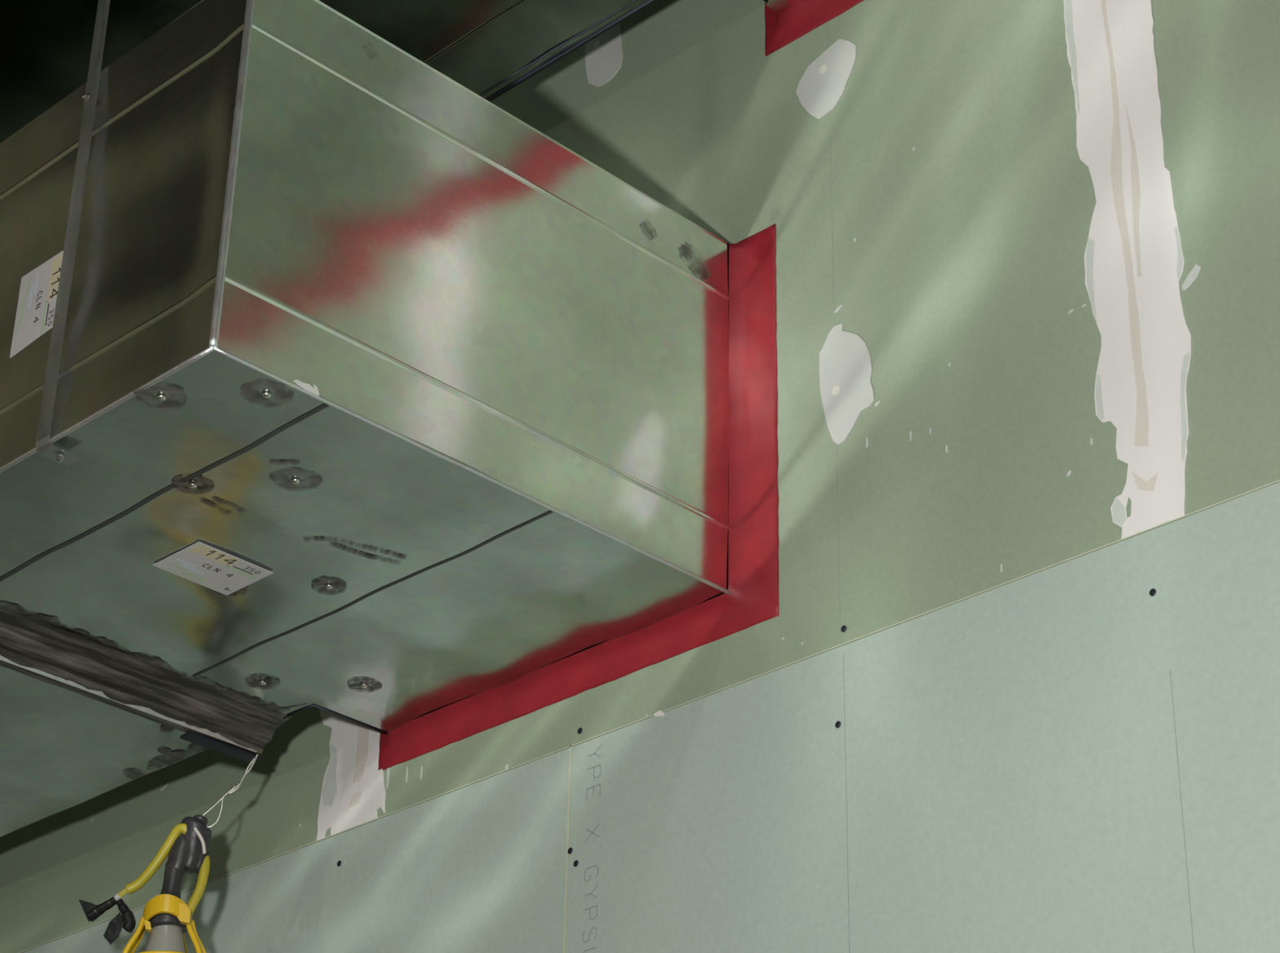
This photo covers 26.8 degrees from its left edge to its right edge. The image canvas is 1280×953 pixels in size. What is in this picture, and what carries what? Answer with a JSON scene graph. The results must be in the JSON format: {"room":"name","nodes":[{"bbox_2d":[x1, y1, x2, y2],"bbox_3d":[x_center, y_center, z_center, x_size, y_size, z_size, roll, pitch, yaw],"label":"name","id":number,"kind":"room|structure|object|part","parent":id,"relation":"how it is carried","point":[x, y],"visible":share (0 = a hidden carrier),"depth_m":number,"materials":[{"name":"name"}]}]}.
{"room":"construction site","nodes":[
{"label":"construction site","id":0,"kind":"room"},
{"bbox_2d":[0,0,1279,952],"bbox_3d":[1.225,-0.027,1.899,8.600,5.100,0.103,-24,-38,38],"label":"wall","id":1,"kind":"structure","parent":0,"point":[1047,753],"depth_m":2.87,"materials":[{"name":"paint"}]},
{"bbox_2d":[316,709,385,842],"bbox_3d":[-0.372,0.323,3.426,0.169,0.288,0.002,-24,-38,38],"label":"joint compound","id":2,"kind":"object","parent":1,"relation":"attached to","point":[353,793],"visible":0.56,"depth_m":3.38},
{"bbox_2d":[0,0,732,837],"bbox_3d":[-1.125,0.257,3.695,2.737,0.501,0.772,-24,-38,38],"label":"ventilation duct","id":3,"kind":"object","parent":1,"relation":"attached to","point":[384,403],"visible":1,"depth_m":2.87,"materials":[{"name":"metal"}]},
{"bbox_2d":[14,283,24,340],"bbox_3d":[-0.662,-0.177,2.869,0.002,0.072,0.001,-24,-38,38],"label":"print","id":4,"kind":"object","parent":3,"relation":"attached to","point":[20,311],"depth_m":2.87},
{"bbox_2d":[19,299,25,324],"bbox_3d":[-0.659,-0.176,2.864,0.005,0.030,0.001,-24,-38,38],"label":"print","id":5,"kind":"object","parent":3,"relation":"attached to","point":[22,302],"depth_m":2.86},
{"bbox_2d":[26,277,31,296],"bbox_3d":[-0.654,-0.204,2.875,0.004,0.023,0.001,-24,-38,38],"label":"print","id":6,"kind":"object","parent":3,"relation":"attached to","point":[28,279],"depth_m":2.88},
{"bbox_2d":[27,284,33,309],"bbox_3d":[-0.650,-0.192,2.863,0.005,0.031,0.001,-24,-38,38],"label":"print","id":7,"kind":"object","parent":3,"relation":"attached to","point":[30,286],"depth_m":2.86},
{"bbox_2d":[33,271,39,294],"bbox_3d":[-0.644,-0.206,2.865,0.004,0.027,0.001,-24,-38,38],"label":"print","id":8,"kind":"object","parent":3,"relation":"attached to","point":[36,274],"depth_m":2.87},
{"bbox_2d":[40,301,47,335],"bbox_3d":[-0.626,-0.167,2.822,0.005,0.041,0.001,-24,-38,38],"label":"print","id":9,"kind":"object","parent":3,"relation":"attached to","point":[43,304],"depth_m":2.82},
{"bbox_2d":[35,0,110,466],"bbox_3d":[-0.583,-0.353,2.884,0.025,0.768,0.047,-24,-38,38],"label":"strap","id":10,"kind":"object","parent":3,"relation":"attached to","point":[44,446],"visible":1,"depth_m":2.81,"materials":[{"name":"metal"}]},
{"bbox_3d":[-1.407,0.335,3.891,2.035,0.461,0.599,-24,-38,38],"label":"casing","id":11,"kind":"part","parent":3,"relation":"part of","materials":[{"name":"silver metal"}]},
{"bbox_3d":[-1.413,0.537,3.784,2.029,0.004,0.599,-24,-38,38],"label":"underside panel","id":12,"kind":"part","parent":3,"relation":"part of","materials":[{"name":"silver metal"}]},
{"bbox_3d":[-0.641,-0.210,2.860,0.693,0.461,0.016,-24,-38,38],"label":"panel","id":13,"kind":"part","parent":3,"relation":"part of","materials":[{"name":"silver metal"}]},
{"bbox_2d":[124,769,143,780],"bbox_3d":[-0.657,0.385,3.473,0.032,0.001,0.029,-24,-38,38],"label":"smudge","id":14,"kind":"object","parent":3,"relation":"on","point":[133,776],"depth_m":3.48,"materials":[{"name":"grey"}]},
{"bbox_2d":[156,747,171,754],"bbox_3d":[-0.602,0.348,3.401,0.020,0.001,0.022,-24,-38,38],"label":"smudge","id":15,"kind":"object","parent":3,"relation":"on","point":[165,751],"depth_m":3.40,"materials":[{"name":"grey"}]},
{"bbox_2d":[146,751,185,770],"bbox_3d":[-0.606,0.363,3.428,0.088,0.001,0.029,-24,-38,38],"label":"smudge","id":16,"kind":"object","parent":3,"relation":"on","point":[175,754],"depth_m":3.43,"materials":[{"name":"grey"}]},
{"bbox_2d":[160,725,174,733],"bbox_3d":[-0.589,0.314,3.339,0.025,0.001,0.020,-24,-38,38],"label":"smudge","id":17,"kind":"object","parent":3,"relation":"on","point":[166,729],"depth_m":3.34,"materials":[{"name":"grey"}]},
{"bbox_2d":[79,754,258,952],"bbox_3d":[-0.572,0.503,3.232,0.152,0.385,0.146,-24,-38,38],"label":"lamp","id":18,"kind":"object","parent":3,"relation":"hanging from","point":[166,917],"depth_m":3.22,"materials":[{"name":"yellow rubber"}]},
{"bbox_3d":[-0.582,0.464,3.247,0.077,0.086,0.018,-5,-29,11],"label":"cord","id":19,"kind":"part","parent":18,"relation":"part of","materials":[{"name":"yellow rubber"}]},
{"bbox_3d":[-0.564,0.584,3.187,0.061,0.108,0.061,-24,-38,38],"label":"bulb","id":20,"kind":"part","parent":18,"relation":"part of","materials":[{"name":"white glass"}]},
{"bbox_2d":[147,862,186,933],"bbox_3d":[-0.565,0.507,3.229,0.048,0.084,0.048,-24,-38,38],"label":"socket","id":21,"kind":"object","parent":18,"relation":"attached to","point":[166,912],"depth_m":3.20,"materials":[{"name":"plastic"}]},
{"bbox_3d":[-0.535,0.493,3.239,0.029,0.088,0.013,-2,-29,6],"label":"cord","id":22,"kind":"part","parent":18,"relation":"part of","materials":[{"name":"yellow rubber"}]},
{"bbox_3d":[-0.502,0.381,3.296,0.070,0.108,0.004,1,-28,0],"label":"hanging wire","id":23,"kind":"part","parent":18,"relation":"part of","materials":[{"name":"white metal"}]},
{"bbox_2d":[167,562,186,570],"bbox_3d":[-0.507,0.098,2.938,0.004,0.001,0.023,-24,-38,38],"label":"print","id":24,"kind":"object","parent":3,"relation":"on","point":[171,566],"depth_m":2.94},
{"bbox_2d":[175,558,196,568],"bbox_3d":[-0.495,0.095,2.930,0.004,0.001,0.027,-24,-38,38],"label":"print","id":25,"kind":"object","parent":3,"relation":"on","point":[180,562],"depth_m":2.93},
{"bbox_2d":[163,566,216,588],"bbox_3d":[-0.496,0.111,2.961,0.002,0.001,0.072,-24,-38,38],"label":"print","id":26,"kind":"object","parent":3,"relation":"on","point":[189,575],"depth_m":2.96},
{"bbox_2d":[180,564,204,574],"bbox_3d":[-0.491,0.102,2.944,0.005,0.001,0.031,-24,-38,38],"label":"print","id":27,"kind":"object","parent":3,"relation":"on","point":[185,569],"depth_m":2.94},
{"bbox_2d":[183,571,206,582],"bbox_3d":[-0.490,0.110,2.959,0.005,0.001,0.030,-24,-38,38],"label":"print","id":28,"kind":"object","parent":3,"relation":"on","point":[192,576],"depth_m":2.96},
{"bbox_2d":[186,743,208,751],"bbox_3d":[-0.554,0.341,3.386,0.058,0.001,0.024,-24,-38,38],"label":"smudge","id":29,"kind":"object","parent":3,"relation":"on","point":[193,745],"depth_m":3.39,"materials":[{"name":"grey"}]},
{"bbox_2d":[225,565,256,579],"bbox_3d":[-0.438,0.105,2.948,0.005,0.001,0.041,-24,-38,38],"label":"print","id":30,"kind":"object","parent":3,"relation":"on","point":[235,572],"depth_m":2.95},
{"bbox_3d":[-0.439,0.094,2.933,0.693,0.006,0.599,-24,-38,38],"label":"underside panel","id":31,"kind":"part","parent":3,"relation":"part of","materials":[{"name":"silver metal"}]},
{"bbox_3d":[-0.388,-0.084,3.084,0.693,0.461,0.732,-24,-38,38],"label":"casing","id":32,"kind":"part","parent":3,"relation":"part of","materials":[{"name":"silver metal"}]},
{"bbox_3d":[-0.141,-0.196,2.868,0.004,0.461,0.732,-24,-38,38],"label":"panel","id":33,"kind":"part","parent":3,"relation":"part of","materials":[{"name":"silver metal"}]},
{"bbox_2d":[642,221,656,235],"bbox_3d":[0.012,-0.284,3.087,0.001,0.021,0.026,-24,-38,38],"label":"smudge","id":34,"kind":"object","parent":3,"relation":"attached to","point":[654,230],"depth_m":3.09,"materials":[{"name":"grey"}]},
{"bbox_2d":[682,241,712,278],"bbox_3d":[0.066,-0.252,3.132,0.001,0.035,0.055,-24,-38,38],"label":"smudge","id":35,"kind":"object","parent":3,"relation":"attached to","point":[687,247],"depth_m":3.13,"materials":[{"name":"grey"}]},
{"bbox_2d":[0,0,790,143],"bbox_3d":[-0.682,-0.629,3.701,3.930,0.467,0.759,-24,-38,38],"label":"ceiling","id":36,"kind":"structure","parent":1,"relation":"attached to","point":[488,47],"depth_m":3.36,"materials":[{"name":"metal"}]},
{"bbox_2d":[567,848,573,854],"bbox_3d":[-0.079,0.423,3.034,0.008,0.007,0.001,-24,-38,38],"label":"screw","id":37,"kind":"object","parent":1,"relation":"attached to","point":[570,850],"visible":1,"depth_m":3.03,"materials":[{"name":"black metal"}]},
{"bbox_2d":[573,860,578,866],"bbox_3d":[-0.072,0.435,3.019,0.008,0.007,0.001,-24,-38,38],"label":"screw","id":38,"kind":"object","parent":1,"relation":"attached to","point":[575,864],"visible":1,"depth_m":3.02,"materials":[{"name":"black metal"}]},
{"bbox_2d":[377,223,778,770],"bbox_3d":[-0.090,0.032,3.256,0.672,0.514,0.020,-24,-38,38],"label":"firestop sealant","id":39,"kind":"object","parent":1,"relation":"attached to","point":[753,495],"visible":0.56,"depth_m":3.09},
{"bbox_2d":[577,728,582,734],"bbox_3d":[-0.070,0.294,3.100,0.008,0.007,0.001,-24,-38,38],"label":"screw","id":40,"kind":"object","parent":1,"relation":"attached to","point":[580,730],"visible":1,"depth_m":3.10,"materials":[{"name":"black metal"}]},
{"bbox_2d":[90,146,1093,826],"bbox_3d":[-0.156,0.098,3.309,1.730,0.597,0.001,-24,-38,38],"label":"joint compound splatters","id":41,"kind":"object","parent":1,"relation":"attached to","point":[877,403],"visible":1,"depth_m":2.94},
{"bbox_2d":[585,22,622,86],"bbox_3d":[-0.048,-0.595,3.578,0.074,0.182,0.002,-24,-38,38],"label":"compound patch","id":42,"kind":"object","parent":1,"relation":"attached to","point":[603,53],"visible":0.72,"depth_m":3.55,"materials":[{"name":"white paint"}]},
{"bbox_2d":[653,711,664,717],"bbox_3d":[0.023,0.267,3.009,0.017,0.008,0.004,-24,-38,38],"label":"chip","id":43,"kind":"object","parent":1,"relation":"attached to","point":[660,713],"visible":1,"depth_m":3.01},
{"bbox_2d":[764,0,863,56],"bbox_3d":[0.583,-0.948,3.049,1.211,0.527,0.020,-24,-38,38],"label":"firestop sealant","id":44,"kind":"object","parent":1,"relation":"attached to","point":[784,26],"visible":0.94,"depth_m":3.28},
{"bbox_2d":[795,39,856,119],"bbox_3d":[0.222,-0.473,3.203,0.095,0.100,0.002,-24,-38,38],"label":"compound patch","id":45,"kind":"object","parent":1,"relation":"attached to","point":[824,82],"visible":1,"depth_m":3.20,"materials":[{"name":"white paint"}]},
{"bbox_2d":[835,721,840,728],"bbox_3d":[0.207,0.259,2.804,0.008,0.007,0.001,-24,-38,38],"label":"screw","id":46,"kind":"object","parent":1,"relation":"attached to","point":[837,725],"visible":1,"depth_m":2.80,"materials":[{"name":"black metal"}]},
{"bbox_2d":[840,625,846,632],"bbox_3d":[0.216,0.162,2.852,0.008,0.007,0.001,-24,-38,38],"label":"screw","id":47,"kind":"object","parent":1,"relation":"attached to","point":[843,628],"visible":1,"depth_m":2.85,"materials":[{"name":"black metal"}]},
{"bbox_2d":[819,324,874,445],"bbox_3d":[0.230,-0.107,2.989,0.078,0.154,0.002,-24,-38,38],"label":"compound patch","id":48,"kind":"object","parent":1,"relation":"attached to","point":[846,369],"visible":1,"depth_m":2.99,"materials":[{"name":"white paint"}]},
{"bbox_2d":[1063,0,1191,538],"bbox_3d":[0.515,-0.644,2.970,0.132,1.577,0.002,-24,-38,38],"label":"joint compound","id":49,"kind":"object","parent":1,"relation":"attached to","point":[1134,258],"visible":1,"depth_m":2.74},
{"bbox_2d":[1125,497,1131,518],"bbox_3d":[0.478,0.030,2.629,0.007,0.022,0.001,-24,-38,38],"label":"smudge","id":50,"kind":"object","parent":49,"relation":"attached to","point":[1128,500],"depth_m":2.63,"materials":[{"name":"paint"}]},
{"bbox_2d":[1149,588,1155,596],"bbox_3d":[0.490,0.111,2.567,0.008,0.007,0.001,-24,-38,38],"label":"screw","id":51,"kind":"object","parent":1,"relation":"attached to","point":[1153,592],"visible":1,"depth_m":2.57,"materials":[{"name":"black metal"}]},
{"bbox_2d":[1182,264,1201,291],"bbox_3d":[0.550,-0.199,2.679,0.024,0.024,0.001,-24,-38,38],"label":"smear","id":52,"kind":"object","parent":1,"relation":"attached to","point":[1194,273],"visible":1,"depth_m":2.68,"materials":[{"name":"white paint"}]}
]}

